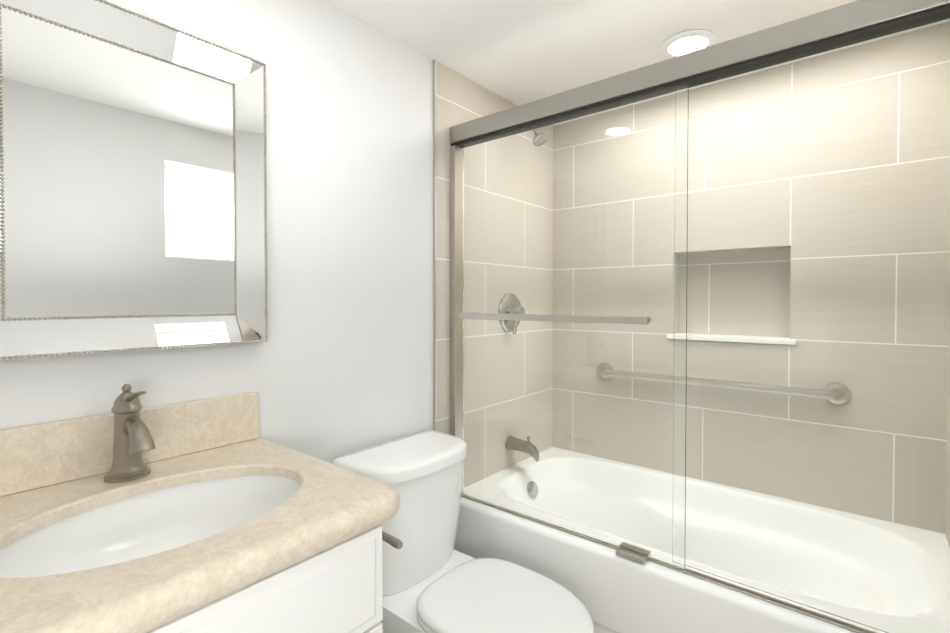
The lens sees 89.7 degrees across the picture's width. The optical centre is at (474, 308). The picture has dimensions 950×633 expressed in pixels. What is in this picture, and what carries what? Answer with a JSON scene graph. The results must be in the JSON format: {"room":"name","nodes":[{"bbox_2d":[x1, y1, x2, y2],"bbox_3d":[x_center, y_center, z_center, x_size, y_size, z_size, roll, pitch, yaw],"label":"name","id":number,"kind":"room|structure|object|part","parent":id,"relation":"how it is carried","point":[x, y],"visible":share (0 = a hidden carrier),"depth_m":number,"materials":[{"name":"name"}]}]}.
{"room":"bathroom","nodes":[
{"label":"bathroom","id":0,"kind":"room"},
{"bbox_2d":[0,0,432,463],"bbox_3d":[-0.841,0.143,1.111,0.120,2.160,2.005,1,1,39],"label":"wall","id":1,"kind":"structure","parent":0,"point":[339,362],"depth_m":1.47,"materials":[{"name":"white paint"}]},
{"bbox_2d":[0,392,258,496],"bbox_3d":[-0.800,0.295,1.051,0.020,0.126,0.650,1,1,39],"label":"backsplash","id":2,"kind":"structure","parent":1,"relation":"attached to","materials":[{"name":"stone"}]},
{"bbox_2d":[0,0,267,359],"bbox_3d":[-0.759,-0.279,1.073,0.044,0.747,0.584,1,1,39],"label":"mirror","id":3,"kind":"object","parent":1,"relation":"attached to","point":[133,185],"visible":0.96,"depth_m":1.05,"materials":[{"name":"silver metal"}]},
{"bbox_2d":[433,59,435,430],"bbox_3d":[-0.156,0.131,1.844,0.010,2.160,0.004,1,1,39],"label":"trim","id":4,"kind":"structure","parent":1,"relation":"attached to","point":[434,274],"depth_m":1.84,"materials":[{"name":"silver metal"}]},
{"bbox_2d":[435,60,516,433],"bbox_3d":[0.081,0.125,2.230,0.128,2.160,0.895,1,1,39],"label":"wall tiles","id":5,"kind":"structure","parent":1,"relation":"attached to","point":[459,98],"depth_m":1.88,"materials":[{"name":"beige tile"}]},
{"bbox_2d":[325,0,856,105],"bbox_3d":[0.183,-0.985,0.942,1.895,0.100,3.070,1,1,39],"label":"ceiling","id":6,"kind":"structure","parent":0,"point":[518,52],"depth_m":1.62,"materials":[{"name":"white paint"}]},
{"bbox_2d":[661,29,715,56],"bbox_3d":[0.759,-0.941,1.706,0.180,0.012,0.180,1,1,39],"label":"recessed light","id":7,"kind":"object","parent":6,"relation":"in","point":[682,43],"visible":0.85,"depth_m":1.68,"materials":[{"name":"white"}]},
{"bbox_3d":[0.183,1.275,0.979,1.895,0.100,3.070,1,1,39],"label":"floor","id":8,"kind":"structure","parent":0,"visible":0},
{"bbox_2d":[0,392,399,632],"bbox_3d":[-0.570,0.730,0.889,0.591,0.991,0.680,1,1,39],"label":"bathroom vanity","id":9,"kind":"object","parent":8,"relation":"on","point":[222,517],"visible":1,"depth_m":0.89,"materials":[{"name":"white stone"}]},
{"bbox_2d":[104,384,155,482],"bbox_3d":[-0.716,0.260,0.997,0.143,0.197,0.081,1,1,39],"label":"faucet","id":10,"kind":"object","parent":9,"relation":"on","point":[132,439],"visible":1,"depth_m":0.99,"materials":[{"name":"silver metal"}]},
{"bbox_2d":[0,476,300,576],"bbox_3d":[-0.557,0.463,0.870,0.404,0.155,0.550,1,1,39],"label":"sink","id":11,"kind":"object","parent":9,"relation":"in","point":[161,517],"depth_m":0.98,"materials":[{"name":"white ceramic"}]},
{"bbox_2d":[332,430,593,632],"bbox_3d":[-0.020,0.839,1.402,0.751,0.756,0.461,1,1,39],"label":"toilet","id":12,"kind":"object","parent":8,"relation":"on","point":[433,581],"visible":0.92,"depth_m":1.41,"materials":[{"name":"white ceramic"}]},
{"bbox_3d":[-0.273,0.620,1.329,0.205,0.034,0.034,1,1,39],"label":"handle","id":13,"kind":"part","parent":12,"relation":"part of","materials":[{"name":"silver metal"}]},
{"bbox_3d":[-0.208,0.481,1.558,0.254,0.044,0.448,1,1,39],"label":"lid","id":14,"kind":"part","parent":12,"relation":"part of","materials":[{"name":"white ceramic"}]},
{"bbox_3d":[-0.213,0.679,1.565,0.243,0.352,0.426,1,1,39],"label":"tank","id":15,"kind":"part","parent":12,"relation":"part of","materials":[{"name":"white ceramic"}]},
{"bbox_3d":[0.089,0.849,1.321,0.477,0.018,0.380,1,1,39],"label":"seat","id":16,"kind":"part","parent":12,"relation":"part of","materials":[{"name":"white plastic"}]},
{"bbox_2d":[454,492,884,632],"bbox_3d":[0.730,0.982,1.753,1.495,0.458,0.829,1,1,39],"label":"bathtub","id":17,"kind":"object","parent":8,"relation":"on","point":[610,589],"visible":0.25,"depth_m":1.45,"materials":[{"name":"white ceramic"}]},
{"bbox_2d":[450,0,949,632],"bbox_3d":[0.481,0.023,1.434,1.495,1.467,0.106,1,1,39],"label":"shower door","id":18,"kind":"structure","parent":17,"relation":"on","point":[700,310],"depth_m":1.29,"materials":[{"name":"clear glass"}]},
{"bbox_3d":[0.277,0.038,1.615,0.832,1.406,0.008,1,1,39],"label":"glass","id":19,"kind":"part","parent":18,"relation":"part of","materials":[{"name":"clear glass"}]},
{"bbox_3d":[0.826,0.044,1.196,0.629,1.406,0.008,1,1,39],"label":"glass","id":20,"kind":"part","parent":18,"relation":"part of","materials":[{"name":"clear glass"}]}
]}

